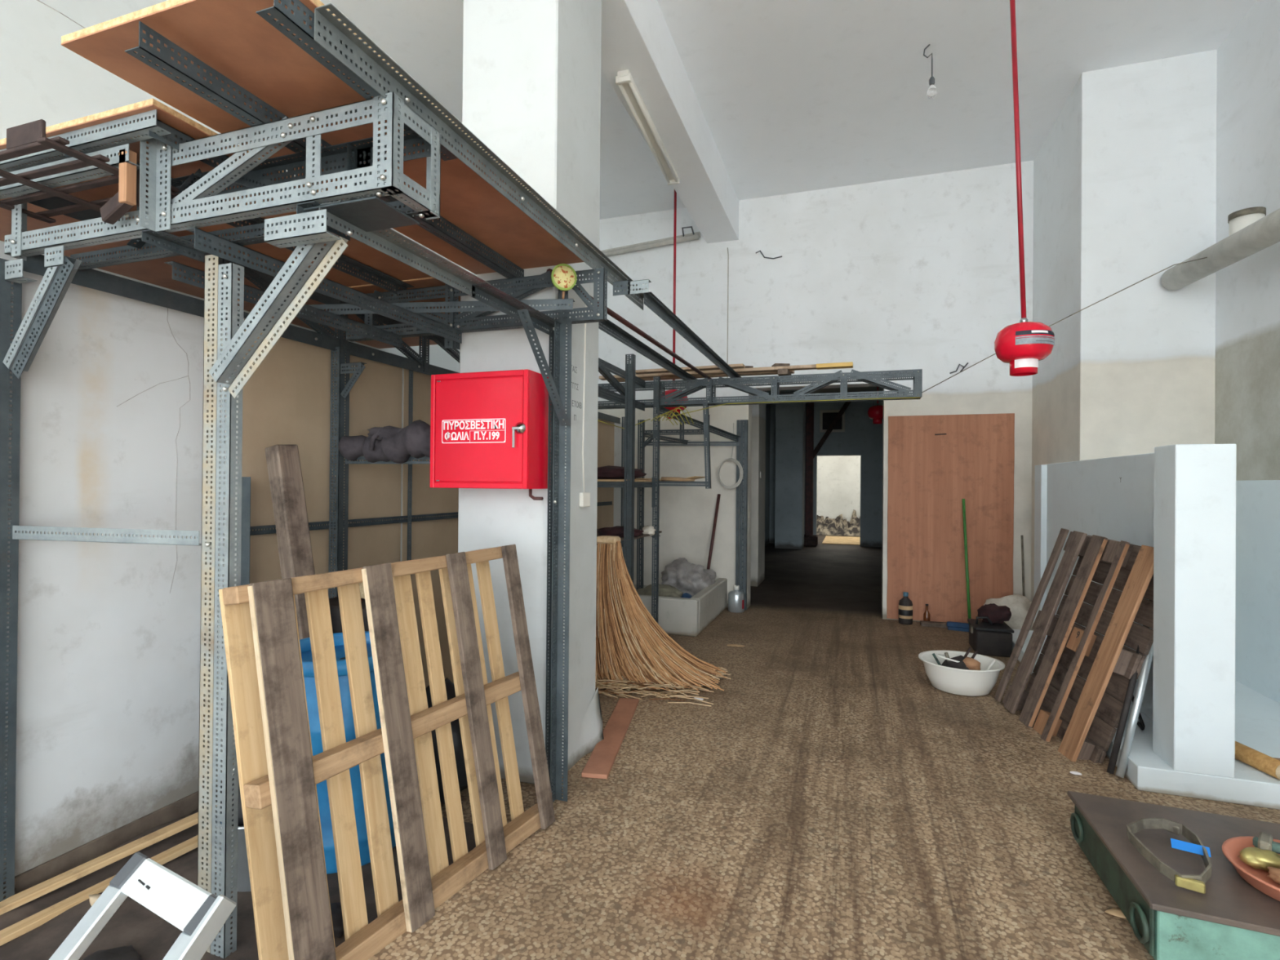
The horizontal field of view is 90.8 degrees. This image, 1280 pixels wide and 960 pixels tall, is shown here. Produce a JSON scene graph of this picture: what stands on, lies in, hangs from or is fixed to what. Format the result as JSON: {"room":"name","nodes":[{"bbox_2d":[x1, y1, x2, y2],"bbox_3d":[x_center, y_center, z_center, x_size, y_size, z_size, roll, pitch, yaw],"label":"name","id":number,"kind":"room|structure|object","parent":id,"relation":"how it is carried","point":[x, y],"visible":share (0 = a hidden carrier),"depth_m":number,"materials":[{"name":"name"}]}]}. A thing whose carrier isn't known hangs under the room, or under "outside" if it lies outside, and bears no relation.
{"room":"warehouse","nodes":[
{"label":"warehouse","id":0,"kind":"room"},
{"bbox_2d":[0,0,462,372],"bbox_3d":[-3.374,-0.945,1.050,0.202,4.740,14.800,0,0,19],"label":"wall","id":1,"kind":"structure","parent":0,"point":[41,77],"depth_m":2.86,"materials":[{"name":"paint"}]},
{"bbox_2d":[3,271,623,879],"bbox_3d":[-2.931,0.343,0.890,0.761,2.170,14.800,0,0,19],"label":"wall","id":2,"kind":"structure","parent":0,"point":[112,393],"depth_m":2.39,"materials":[{"name":"paint"}]},
{"bbox_2d":[3,773,234,898],"bbox_3d":[-3.269,1.367,-1.273,0.013,0.100,10.500,0,0,19],"label":"baseboard","id":3,"kind":"structure","parent":2,"relation":"attached to","point":[100,846],"depth_m":2.38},
{"bbox_2d":[241,328,402,597],"bbox_3d":[-1.666,0.364,3.417,0.005,2.130,1.080,0,0,19],"label":"panel","id":4,"kind":"object","parent":2,"relation":"attached to","point":[286,400],"visible":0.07,"depth_m":3.32,"materials":[{"name":"wood"}]},
{"bbox_2d":[401,368,458,688],"bbox_3d":[-1.292,0.372,4.515,0.005,2.130,1.200,0,0,19],"label":"panel","id":5,"kind":"object","parent":2,"relation":"attached to","point":[431,538],"visible":0.07,"depth_m":4.16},
{"bbox_2d":[596,418,614,528],"bbox_3d":[-0.505,0.388,6.825,0.005,2.130,1.200,0,0,19],"label":"panel","id":6,"kind":"object","parent":2,"relation":"attached to","point":[605,513],"visible":0.07,"depth_m":7.14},
{"bbox_2d":[457,0,604,784],"bbox_3d":[-0.542,-0.912,3.339,0.578,4.740,0.560,0,0,19],"label":"pillar","id":7,"kind":"structure","parent":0,"point":[531,91],"depth_m":3.12,"materials":[{"name":"paint"}]},
{"bbox_2d":[430,368,551,500],"bbox_3d":[-0.700,-0.199,2.958,0.520,0.581,0.250,0,0,19],"label":"upper cabinet","id":8,"kind":"object","parent":7,"relation":"attached to","point":[489,429],"visible":1,"depth_m":2.86,"materials":[{"name":"red metal"}]},
{"bbox_2d":[578,304,590,506],"bbox_3d":[-0.286,-0.425,3.315,0.025,1.130,0.095,0,0,19],"label":"junction box","id":9,"kind":"object","parent":7,"relation":"attached to","point":[584,497],"visible":0.86,"depth_m":3.31,"materials":[{"name":"white plastic"}]},
{"bbox_2d":[750,391,765,586],"bbox_3d":[1.593,-0.249,9.284,0.405,3.500,0.700,0,0,19],"label":"pillar hall","id":10,"kind":"structure","parent":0,"point":[758,411],"depth_m":8.91,"materials":[{"name":"paint"}]},
{"bbox_2d":[764,404,770,546],"bbox_3d":[1.785,-0.239,11.622,0.180,3.500,8.050,0,0,19],"label":"wall","id":11,"kind":"structure","parent":0,"point":[767,406],"depth_m":15.00,"materials":[{"name":"paint"}]},
{"bbox_2d":[774,391,804,549],"bbox_3d":[3.417,-0.214,14.367,0.600,3.500,0.600,0,0,19],"label":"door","id":12,"kind":"structure","parent":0,"point":[789,488],"depth_m":14.09,"materials":[{"name":"paint"}]},
{"bbox_2d":[328,0,1257,219],"bbox_3d":[-0.554,-3.394,0.239,6.750,0.200,15.050,0,0,19],"label":"ceiling","id":13,"kind":"structure","parent":0,"point":[793,96],"depth_m":5.01,"materials":[{"name":"paint"}]},
{"bbox_2d":[600,0,738,243],"bbox_3d":[-1.411,-3.071,0.396,0.370,0.460,14.800,0,0,19],"label":"beam","id":14,"kind":"structure","parent":13,"relation":"attached to","point":[637,37],"depth_m":4.87,"materials":[{"name":"paint"}]},
{"bbox_2d":[615,69,679,185],"bbox_3d":[0.097,-2.768,5.078,0.111,0.078,1.560,0,0,16],"label":"batten","id":15,"kind":"object","parent":14,"relation":"attached to","point":[624,79],"visible":1,"depth_m":4.88,"materials":[{"name":"white plastic"}]},
{"bbox_2d":[662,189,688,418],"bbox_3d":[0.361,-1.953,6.599,0.300,2.615,0.300,0,0,19],"label":"extinguisher","id":16,"kind":"object","parent":13,"relation":"hanging from","point":[669,391],"visible":0.37,"depth_m":6.59,"materials":[{"name":"red metal"}]},
{"bbox_2d":[923,44,937,98],"bbox_3d":[2.169,-3.054,4.707,0.087,0.404,0.068,1,0,-12],"label":"bulb","id":17,"kind":"object","parent":13,"relation":"hanging from","point":[931,91],"visible":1,"depth_m":4.70,"materials":[{"name":"white glass"}]},
{"bbox_2d":[928,75,934,84],"bbox_3d":[2.178,-2.978,4.709,0.040,0.060,0.039,0,0,19],"label":"socket","id":18,"kind":"object","parent":17,"relation":"attached to","point":[931,81],"depth_m":4.69,"materials":[{"name":"grey plastic"}]},
{"bbox_2d":[994,0,1054,376],"bbox_3d":[2.247,-1.936,3.684,0.300,2.640,0.302,0,0,19],"label":"extinguisher","id":19,"kind":"object","parent":13,"relation":"hanging from","point":[1022,344],"visible":1,"depth_m":3.65,"materials":[{"name":"red metal"}]},
{"bbox_2d":[597,160,1033,622],"bbox_3d":[1.981,-0.875,7.175,5.990,4.740,0.250,0,0,19],"label":"wall","id":20,"kind":"structure","parent":0,"point":[921,272],"depth_m":7.00,"materials":[{"name":"paint"}]},
{"bbox_2d":[600,226,700,256],"bbox_3d":[0.087,-2.866,7.639,1.302,0.243,0.100,0,0,19],"label":"fluorescent light fixture","id":21,"kind":"object","parent":20,"relation":"attached to","point":[693,236],"visible":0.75,"depth_m":7.58,"materials":[{"name":"grey plastic"}]},
{"bbox_2d":[726,247,728,377],"bbox_3d":[1.020,-1.913,7.370,0.021,1.601,0.011,0,0,19],"label":"cable","id":22,"kind":"object","parent":20,"relation":"attached to","point":[727,247],"visible":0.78,"depth_m":7.37,"materials":[{"name":"grey plastic"}]},
{"bbox_2d":[717,422,743,488],"bbox_3d":[1.054,-0.278,7.268,0.298,0.769,0.144,0,0,19],"label":"cable coil","id":23,"kind":"object","parent":20,"relation":"hanging from","point":[735,460],"visible":1,"depth_m":7.20,"materials":[{"name":"grey plastic"}]},
{"bbox_2d":[368,534,1279,959],"bbox_3d":[1.733,1.553,7.058,6.750,0.120,29.500,0,0,19],"label":"floor","id":24,"kind":"structure","parent":0,"point":[831,802],"depth_m":2.72,"materials":[{"name":"stone"}]},
{"bbox_2d":[48,851,236,959],"bbox_3d":[-1.180,1.159,1.241,0.419,0.496,0.623,0,0,19],"label":"step ladder","id":25,"kind":"object","parent":24,"relation":"on","point":[199,913],"visible":1,"depth_m":1.44,"materials":[{"name":"white"}]},
{"bbox_2d":[0,800,475,959],"bbox_3d":[-1.423,1.418,2.165,1.250,0.048,1.400,0,0,19],"label":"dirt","id":26,"kind":"object","parent":24,"relation":"on","point":[133,924],"visible":0.18,"depth_m":2.04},
{"bbox_2d":[88,893,101,906],"bbox_3d":[-1.761,1.385,2.073,0.136,0.027,0.058,0,0,19],"label":"wood splinter","id":27,"kind":"object","parent":26,"relation":"on","point":[93,898],"visible":0.31,"depth_m":2.08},
{"bbox_2d":[0,835,198,946],"bbox_3d":[-1.851,1.403,2.163,0.050,0.022,0.928,1,1,26],"label":"batten","id":28,"kind":"object","parent":26,"relation":"on","point":[24,926],"visible":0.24,"depth_m":2.08,"materials":[{"name":"brown wood"}]},
{"bbox_2d":[0,804,217,915],"bbox_3d":[-1.887,1.368,2.350,0.050,0.072,0.770,0,0,32],"label":"batten","id":29,"kind":"object","parent":26,"relation":"on","point":[18,900],"visible":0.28,"depth_m":2.24,"materials":[{"name":"brown wood"}]},
{"bbox_2d":[82,945,141,959],"bbox_3d":[-1.544,1.423,1.845,0.233,0.066,0.164,0,0,19],"label":"lump","id":30,"kind":"object","parent":26,"relation":"on","point":[124,953],"visible":1,"depth_m":1.87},
{"bbox_2d":[215,768,251,891],"bbox_3d":[-1.390,1.228,2.303,0.304,0.431,0.304,0,0,19],"label":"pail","id":31,"kind":"object","parent":26,"relation":"on","point":[243,876],"visible":0.06,"depth_m":2.18,"materials":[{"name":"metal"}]},
{"bbox_2d":[215,806,251,891],"bbox_3d":[-1.391,1.315,2.303,0.304,0.256,0.304,0,0,19],"label":"bowl","id":32,"kind":"object","parent":31,"relation":"on","point":[243,876],"depth_m":2.18,"materials":[{"name":"metal"}]},
{"bbox_2d":[240,476,250,585],"bbox_3d":[-1.796,0.711,2.884,0.060,1.450,0.030,0,0,19],"label":"bar","id":33,"kind":"object","parent":26,"relation":"on","point":[246,481],"visible":0.2,"depth_m":2.87,"materials":[{"name":"grey paint"}]},
{"bbox_2d":[264,444,315,639],"bbox_3d":[-1.502,0.648,2.832,0.377,1.619,0.132,0,0,7],"label":"wooden plank","id":34,"kind":"object","parent":26,"relation":"on","point":[283,463],"visible":0.44,"depth_m":2.80,"materials":[{"name":"brown wood"}]},
{"bbox_2d":[329,902,344,937],"bbox_3d":[-1.022,1.433,2.047,0.194,0.079,0.138,0,0,19],"label":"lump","id":35,"kind":"object","parent":26,"relation":"on","point":[335,908],"visible":0.2,"depth_m":2.02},
{"bbox_2d":[299,631,395,874],"bbox_3d":[-1.185,1.055,2.530,0.504,0.790,0.504,0,0,19],"label":"drum","id":36,"kind":"object","parent":26,"relation":"on","point":[305,646],"visible":0.11,"depth_m":2.32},
{"bbox_2d":[328,582,368,633],"bbox_3d":[-1.344,0.952,3.056,0.458,0.998,0.271,0,0,19],"label":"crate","id":37,"kind":"object","parent":24,"relation":"on","point":[333,602],"depth_m":2.94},
{"bbox_2d":[218,544,555,959],"bbox_3d":[-0.788,0.880,2.253,0.338,1.205,1.182,0,0,30],"label":"wooden pallet","id":38,"kind":"object","parent":24,"relation":"on","point":[279,774],"visible":1,"depth_m":2.09,"materials":[{"name":"brown wood"}]},
{"bbox_2d":[425,677,467,804],"bbox_3d":[-0.926,1.197,2.895,0.447,0.566,0.271,0,0,19],"label":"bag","id":39,"kind":"object","parent":24,"relation":"on","point":[450,687],"visible":0.13,"depth_m":2.78,"materials":[{"name":"black plastic"}]},
{"bbox_2d":[0,0,922,958],"bbox_3d":[0.246,0.233,4.069,3.195,2.471,5.935,0,0,19],"label":"frame","id":40,"kind":"object","parent":24,"relation":"on","point":[373,204],"visible":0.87,"depth_m":1.96,"materials":[{"name":"metal"}]},
{"bbox_2d":[0,119,178,224],"bbox_3d":[-1.778,-0.855,1.895,0.700,0.206,0.350,0,0,19],"label":"iron grille","id":41,"kind":"object","parent":40,"relation":"on","point":[28,138],"visible":0.77,"depth_m":1.82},
{"bbox_2d":[118,148,137,205],"bbox_3d":[-1.458,-0.861,1.797,0.030,0.150,0.030,0,0,19],"label":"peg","id":42,"kind":"object","parent":40,"relation":"attached to","point":[127,171],"visible":0.96,"depth_m":1.79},
{"bbox_2d":[0,97,464,299],"bbox_3d":[-1.853,-1.016,2.632,1.640,0.020,1.425,0,0,19],"label":"board","id":43,"kind":"object","parent":40,"relation":"on","point":[156,272],"visible":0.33,"depth_m":2.59,"materials":[{"name":"wood"}]},
{"bbox_2d":[61,0,601,274],"bbox_3d":[-0.772,-1.032,2.201,0.675,0.021,1.725,0,0,19],"label":"board","id":44,"kind":"object","parent":40,"relation":"on","point":[229,37],"visible":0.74,"depth_m":1.64,"materials":[{"name":"wood"}]},
{"bbox_2d":[237,275,460,348],"bbox_3d":[-1.463,-1.007,3.949,1.530,0.020,1.280,0,0,19],"label":"board","id":45,"kind":"object","parent":40,"relation":"on","point":[426,282],"visible":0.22,"depth_m":3.59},
{"bbox_2d":[337,419,430,463],"bbox_3d":[-1.250,-0.189,3.198,0.667,0.222,0.215,0,0,19],"label":"cloth","id":46,"kind":"object","parent":40,"relation":"on","point":[386,443],"visible":0.87,"depth_m":3.13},
{"bbox_2d":[551,263,577,298],"bbox_3d":[-0.344,-0.874,2.819,0.114,0.169,0.051,1,0,-20],"label":"disc","id":47,"kind":"object","parent":40,"relation":"hanging from","point":[563,276],"visible":0.98,"depth_m":2.80,"materials":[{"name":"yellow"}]},
{"bbox_2d":[546,268,711,378],"bbox_3d":[0.124,-0.966,4.486,0.034,0.032,3.240,0,0,20],"label":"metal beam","id":48,"kind":"structure","parent":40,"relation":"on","point":[610,312],"depth_m":4.28,"materials":[{"name":"grey metal"}]},
{"bbox_2d":[635,363,745,374],"bbox_3d":[0.444,-1.028,5.856,1.051,0.026,0.103,0,0,21],"label":"plank","id":49,"kind":"object","parent":40,"relation":"on","point":[741,365],"visible":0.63,"depth_m":5.82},
{"bbox_2d":[615,370,794,382],"bbox_3d":[0.567,-1.026,6.216,1.850,0.032,0.122,0,0,20],"label":"plank","id":50,"kind":"object","parent":40,"relation":"on","point":[790,371],"visible":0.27,"depth_m":6.12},
{"bbox_2d":[599,361,853,380],"bbox_3d":[0.742,-1.025,5.993,2.426,0.036,0.104,0,0,20],"label":"plank","id":51,"kind":"object","parent":40,"relation":"on","point":[836,365],"visible":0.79,"depth_m":5.82,"materials":[{"name":"brown paint"}]},
{"bbox_2d":[771,363,790,366],"bbox_3d":[1.303,-1.055,5.849,0.140,0.030,0.120,1,0,-3],"label":"wood offcut","id":52,"kind":"object","parent":51,"relation":"on","point":[775,364],"visible":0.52,"depth_m":5.79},
{"bbox_2d":[597,396,919,429],"bbox_3d":[0.965,-0.575,5.582,2.776,0.240,0.232,0,0,11],"label":"wire","id":53,"kind":"object","parent":40,"relation":"hanging from","point":[666,413],"visible":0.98,"depth_m":5.71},
{"bbox_2d":[777,368,792,382],"bbox_3d":[1.357,-0.970,5.883,0.090,0.050,0.500,0,0,19],"label":"wood block","id":54,"kind":"object","parent":40,"relation":"on","point":[784,371],"visible":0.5,"depth_m":5.65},
{"bbox_2d":[581,697,639,778],"bbox_3d":[-0.147,1.451,3.632,0.130,0.022,1.100,0,0,8],"label":"plank","id":55,"kind":"object","parent":24,"relation":"on","point":[599,765],"visible":1,"depth_m":3.47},
{"bbox_2d":[595,535,730,706],"bbox_3d":[0.121,0.953,4.594,1.055,1.028,1.020,0,0,14],"label":"straw bundle","id":56,"kind":"object","parent":24,"relation":"on","point":[633,651],"visible":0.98,"depth_m":4.54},
{"bbox_2d":[596,354,748,622],"bbox_3d":[0.187,0.217,6.398,1.430,2.520,2.335,0,0,19],"label":"rack","id":57,"kind":"object","parent":24,"relation":"on","point":[628,483],"visible":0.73,"depth_m":5.89,"materials":[{"name":"metal"}]},
{"bbox_2d":[597,525,644,537],"bbox_3d":[-0.166,0.465,5.546,0.399,0.117,0.350,1,0,-15],"label":"rag","id":58,"kind":"object","parent":57,"relation":"on","point":[618,531],"visible":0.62,"depth_m":5.45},
{"bbox_2d":[597,465,646,479],"bbox_3d":[-0.241,-0.064,5.692,0.574,0.135,0.600,0,0,19],"label":"folded clothes","id":59,"kind":"object","parent":57,"relation":"on","point":[609,472],"visible":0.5,"depth_m":5.47,"materials":[{"name":"red fabric"}]},
{"bbox_2d":[642,524,655,537],"bbox_3d":[0.089,0.471,5.835,0.135,0.108,0.135,0,0,19],"label":"cloth","id":60,"kind":"object","parent":57,"relation":"on","point":[650,530],"visible":0.86,"depth_m":5.79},
{"bbox_2d":[634,475,705,479],"bbox_3d":[0.274,-0.016,6.510,0.721,0.046,0.500,0,0,19],"label":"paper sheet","id":61,"kind":"object","parent":57,"relation":"on","point":[694,477],"visible":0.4,"depth_m":6.39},
{"bbox_2d":[661,476,694,481],"bbox_3d":[0.348,-0.003,5.863,0.322,0.052,0.053,0,0,23],"label":"plank","id":62,"kind":"object","parent":57,"relation":"on","point":[663,478],"visible":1,"depth_m":5.85,"materials":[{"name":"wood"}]},
{"bbox_2d":[633,577,727,636],"bbox_3d":[0.208,1.306,6.840,1.200,0.345,1.499,0,0,19],"label":"trough","id":63,"kind":"object","parent":24,"relation":"on","point":[682,616],"visible":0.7,"depth_m":6.04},
{"bbox_2d":[636,583,683,597],"bbox_3d":[0.209,1.210,6.394,0.573,0.303,0.367,0,0,19],"label":"sack","id":64,"kind":"object","parent":63,"relation":"in","point":[664,590],"visible":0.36,"depth_m":6.30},
{"bbox_2d":[680,592,692,598],"bbox_3d":[0.462,1.180,6.232,0.118,0.136,0.196,0,0,19],"label":"rag","id":65,"kind":"object","parent":63,"relation":"on","point":[686,595],"visible":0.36,"depth_m":6.19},
{"bbox_2d":[661,557,716,596],"bbox_3d":[0.529,1.140,6.978,0.613,0.548,0.725,0,0,19],"label":"plastic sheet","id":66,"kind":"object","parent":63,"relation":"in","point":[686,576],"visible":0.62,"depth_m":6.81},
{"bbox_2d":[706,493,720,569],"bbox_3d":[0.824,0.726,7.226,0.034,1.130,0.366,0,0,35],"label":"wooden pole","id":67,"kind":"object","parent":63,"relation":"in","point":[718,495],"visible":0.65,"depth_m":7.24,"materials":[{"name":"red paint"}]},
{"bbox_2d":[728,585,744,613],"bbox_3d":[1.093,1.342,7.161,0.184,0.292,0.184,0,0,19],"label":"metal canister","id":68,"kind":"object","parent":24,"relation":"on","point":[735,597],"visible":1,"depth_m":7.09,"materials":[{"name":"metal"}]},
{"bbox_2d":[804,397,850,546],"bbox_3d":[4.322,-0.204,14.719,1.126,3.500,0.350,0,0,19],"label":"post","id":69,"kind":"object","parent":24,"relation":"on","point":[810,540],"visible":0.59,"depth_m":14.76,"materials":[{"name":"metal"}]},
{"bbox_2d":[816,509,860,536],"bbox_3d":[5.921,1.219,18.337,2.600,0.690,1.350,0,0,19],"label":"rubble","id":70,"kind":"object","parent":24,"relation":"on","point":[838,526],"visible":0.43,"depth_m":18.12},
{"bbox_2d":[822,535,860,545],"bbox_3d":[5.367,1.549,16.174,1.250,0.017,2.300,0,0,19],"label":"floor plywood","id":71,"kind":"structure","parent":24,"relation":"on","point":[851,540],"depth_m":15.99,"materials":[{"name":"wood"}]},
{"bbox_2d":[898,591,912,624],"bbox_3d":[2.780,1.337,6.608,0.139,0.327,0.139,0,0,19],"label":"plastic bottle","id":72,"kind":"object","parent":24,"relation":"on","point":[905,604],"visible":1,"depth_m":6.56,"materials":[{"name":"black"}]},
{"bbox_2d":[923,604,930,621],"bbox_3d":[2.998,1.399,6.597,0.064,0.207,0.064,0,0,19],"label":"bottle","id":73,"kind":"object","parent":24,"relation":"on","point":[926,616],"visible":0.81,"depth_m":6.58,"materials":[{"name":"orange glass"}]},
{"bbox_2d":[920,620,947,627],"bbox_3d":[3.018,1.480,6.473,0.260,0.040,0.100,0,0,16],"label":"wood offcut","id":74,"kind":"object","parent":24,"relation":"on","point":[926,624],"visible":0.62,"depth_m":6.44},
{"bbox_2d":[886,413,1014,622],"bbox_3d":[3.225,0.404,6.592,1.196,2.170,0.021,0,0,19],"label":"plywood sheet","id":75,"kind":"object","parent":24,"relation":"on","point":[937,462],"visible":0.91,"depth_m":6.59,"materials":[{"name":"wood"}]},
{"bbox_2d":[946,498,971,631],"bbox_3d":[3.331,0.847,6.361,0.420,1.312,0.299,0,0,27],"label":"push broom","id":76,"kind":"object","parent":24,"relation":"on","point":[957,626],"visible":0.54,"depth_m":6.33,"materials":[{"name":"green paint"}]},
{"bbox_2d":[918,649,1004,696],"bbox_3d":[2.282,1.382,4.495,0.550,0.203,0.522,0,0,19],"label":"basin","id":77,"kind":"object","parent":24,"relation":"on","point":[968,682],"visible":0.96,"depth_m":4.34,"materials":[{"name":"white plastic"}]},
{"bbox_2d":[941,655,969,670],"bbox_3d":[2.279,1.339,4.471,0.226,0.193,0.198,1,0,-8],"label":"lump","id":78,"kind":"object","parent":77,"relation":"in","point":[961,664],"visible":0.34,"depth_m":4.44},
{"bbox_2d":[937,653,959,662],"bbox_3d":[2.252,1.292,4.496,0.250,0.081,0.130,0,0,19],"label":"cable loop","id":79,"kind":"object","parent":78,"relation":"on","point":[938,655],"visible":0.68,"depth_m":4.49,"materials":[{"name":"white plastic"}]},
{"bbox_2d":[962,657,980,670],"bbox_3d":[2.317,1.301,4.409,0.114,0.117,0.094,0,0,19],"label":"rag","id":80,"kind":"object","parent":78,"relation":"on","point":[971,664],"visible":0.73,"depth_m":4.38,"materials":[{"name":"brown fabric"}]},
{"bbox_2d":[967,616,1013,657],"bbox_3d":[3.064,1.343,5.534,0.300,0.310,0.390,0,0,19],"label":"box","id":81,"kind":"object","parent":24,"relation":"on","point":[986,638],"visible":0.94,"depth_m":5.38,"materials":[{"name":"black plastic"}]},
{"bbox_2d":[977,603,1011,624],"bbox_3d":[3.139,1.190,5.596,0.264,0.190,0.240,0,0,32],"label":"bundle","id":82,"kind":"object","parent":81,"relation":"on","point":[997,614],"visible":0.91,"depth_m":5.53,"materials":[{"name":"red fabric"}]},
{"bbox_2d":[982,594,1033,630],"bbox_3d":[3.596,1.376,6.109,0.413,0.559,0.499,1,0,-45],"label":"woven sack","id":83,"kind":"object","parent":24,"relation":"on","point":[1019,605],"visible":0.3,"depth_m":5.97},
{"bbox_2d":[1021,535,1024,595],"bbox_3d":[3.846,1.023,6.334,0.020,0.932,0.105,0,0,12],"label":"rod","id":84,"kind":"object","parent":24,"relation":"on","point":[1022,540],"visible":0.65,"depth_m":6.34,"materials":[{"name":"grey metal"}]},
{"bbox_2d":[994,528,1153,763],"bbox_3d":[2.591,0.936,3.737,0.533,1.242,0.981,0,0,7],"label":"wooden pallet","id":85,"kind":"object","parent":24,"relation":"on","point":[1085,713],"visible":0.89,"depth_m":3.63,"materials":[{"name":"brown wood"}]},
{"bbox_2d":[1104,907,1126,918],"bbox_3d":[1.623,1.464,2.133,0.092,0.014,0.039,0,0,19],"label":"scrap","id":86,"kind":"object","parent":24,"relation":"on","point":[1115,912],"visible":0.57,"depth_m":2.13,"materials":[{"name":"cardboard"}]},
{"bbox_2d":[1106,600,1153,774],"bbox_3d":[2.551,1.045,3.270,0.490,0.854,0.030,1,0,-30],"label":"bar","id":87,"kind":"object","parent":24,"relation":"on","point":[1121,727],"visible":0.69,"depth_m":3.21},
{"bbox_2d":[1115,628,1153,777],"bbox_3d":[2.570,1.045,3.232,0.494,0.856,0.033,1,0,-30],"label":"bar","id":88,"kind":"object","parent":24,"relation":"on","point":[1137,702],"visible":0.66,"depth_m":3.18,"materials":[{"name":"metal"}]},
{"bbox_2d":[1066,791,1279,959],"bbox_3d":[2.081,1.374,2.060,0.970,0.205,0.780,0,0,19],"label":"metal box","id":89,"kind":"object","parent":24,"relation":"on","point":[1233,919],"visible":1,"depth_m":2.01,"materials":[{"name":"teal paint"}]},
{"bbox_2d":[1126,817,1212,893],"bbox_3d":[1.782,1.239,2.108,0.212,0.055,0.406,0,0,19],"label":"strap","id":90,"kind":"object","parent":89,"relation":"on","point":[1196,883],"visible":1,"depth_m":2.11,"materials":[{"name":"grey fabric"}]},
{"bbox_2d":[1222,835,1279,901],"bbox_3d":[2.066,1.238,1.950,0.396,0.055,0.396,0,0,19],"label":"bowl","id":91,"kind":"object","parent":89,"relation":"on","point":[1258,878],"visible":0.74,"depth_m":2.02,"materials":[{"name":"ceramic"}]},
{"bbox_2d":[1238,847,1279,871],"bbox_3d":[2.005,1.225,2.034,0.119,0.063,0.076,0,0,19],"label":"brass fitting","id":92,"kind":"object","parent":91,"relation":"in","point":[1255,857],"visible":0.94,"depth_m":2.02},
{"bbox_2d":[1253,831,1279,853],"bbox_3d":[2.124,1.191,2.001,0.090,0.041,0.260,1,0,-42],"label":"pipe fitting","id":93,"kind":"object","parent":91,"relation":"on","point":[1264,841],"visible":0.97,"depth_m":2.05,"materials":[{"name":"grey metal"}]},
{"bbox_2d":[1266,866,1279,884],"bbox_3d":[2.005,1.230,1.947,0.110,0.051,0.078,0,0,19],"label":"fitting","id":94,"kind":"object","parent":91,"relation":"in","point":[1273,873],"visible":1,"depth_m":1.96,"materials":[{"name":"orange metal"}]},
{"bbox_2d":[765,386,883,398],"bbox_3d":[3.712,-2.049,11.084,4.150,0.150,8.250,0,0,19],"label":"ceiling","id":95,"kind":"structure","parent":0,"point":[854,388],"depth_m":13.81,"materials":[{"name":"paint"}]},
{"bbox_2d":[867,386,883,423],"bbox_3d":[3.882,-1.448,10.309,0.300,1.055,0.300,0,0,19],"label":"extinguisher","id":96,"kind":"object","parent":95,"relation":"hanging from","point":[874,412],"visible":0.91,"depth_m":10.22,"materials":[{"name":"red metal"}]},
{"bbox_2d":[768,395,883,547],"bbox_3d":[4.995,-0.273,14.887,4.150,3.650,0.200,0,0,19],"label":"wall","id":97,"kind":"structure","parent":0,"point":[862,437],"depth_m":14.73,"materials":[{"name":"paint"}]},
{"bbox_2d":[819,409,844,432],"bbox_3d":[4.542,-1.392,14.914,0.560,0.520,0.045,0,0,19],"label":"air vent","id":98,"kind":"object","parent":97,"relation":"in","point":[827,417],"visible":0.79,"depth_m":14.91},
{"bbox_2d":[817,455,860,522],"bbox_3d":[6.484,-0.219,19.027,6.000,3.600,0.200,0,0,19],"label":"wall","id":99,"kind":"structure","parent":0,"point":[838,477],"depth_m":19.08,"materials":[{"name":"paint"}]},
{"bbox_2d":[1031,49,1217,600],"bbox_3d":[4.134,-0.862,5.549,0.865,4.740,1.440,0,0,19],"label":"pilaster","id":100,"kind":"object","parent":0,"point":[1125,173],"visible":0.58,"depth_m":4.91,"materials":[{"name":"paint"}]},
{"bbox_2d":[1011,444,1279,809],"bbox_3d":[3.472,0.671,4.269,1.252,1.652,3.070,0,0,19],"label":"wall","id":101,"kind":"structure","parent":0,"point":[1177,500],"depth_m":2.98,"materials":[{"name":"paint"}]},
{"bbox_2d":[1131,695,1145,730],"bbox_3d":[2.843,1.217,3.665,0.049,0.310,0.462,0,0,23],"label":"rod","id":102,"kind":"object","parent":101,"relation":"on","point":[1141,725],"visible":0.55,"depth_m":3.51,"materials":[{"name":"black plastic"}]},
{"bbox_2d":[1235,480,1279,702],"bbox_3d":[3.898,0.691,3.633,0.045,1.385,2.200,0,0,19],"label":"wall","id":103,"kind":"structure","parent":101,"relation":"attached to","point":[1257,634],"depth_m":4.12,"materials":[{"name":"paint"}]},
{"bbox_2d":[1235,741,1279,779],"bbox_3d":[2.934,1.330,3.094,0.079,0.078,0.454,0,0,1],"label":"log","id":104,"kind":"object","parent":101,"relation":"on","point":[1268,765],"visible":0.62,"depth_m":2.97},
{"bbox_2d":[1214,0,1279,480],"bbox_3d":[3.540,-0.881,2.154,0.200,4.740,8.750,0,0,19],"label":"wall","id":105,"kind":"structure","parent":0,"point":[1247,415],"depth_m":4.33,"materials":[{"name":"paint"}]},
{"bbox_2d":[1160,206,1279,290],"bbox_3d":[3.548,-1.485,3.132,0.304,0.524,3.411,0,0,19],"label":"vent pipe","id":106,"kind":"object","parent":105,"relation":"attached to","point":[1251,232],"visible":0.99,"depth_m":4.04,"materials":[{"name":"grey plastic"}]},
{"bbox_2d":[922,257,1207,392],"bbox_3d":[3.062,-1.115,4.665,1.866,0.786,0.171,0,0,36],"label":"wire","id":107,"kind":"object","parent":106,"relation":"attached to","point":[1204,257],"visible":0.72,"depth_m":4.48,"materials":[{"name":"grey metal"}]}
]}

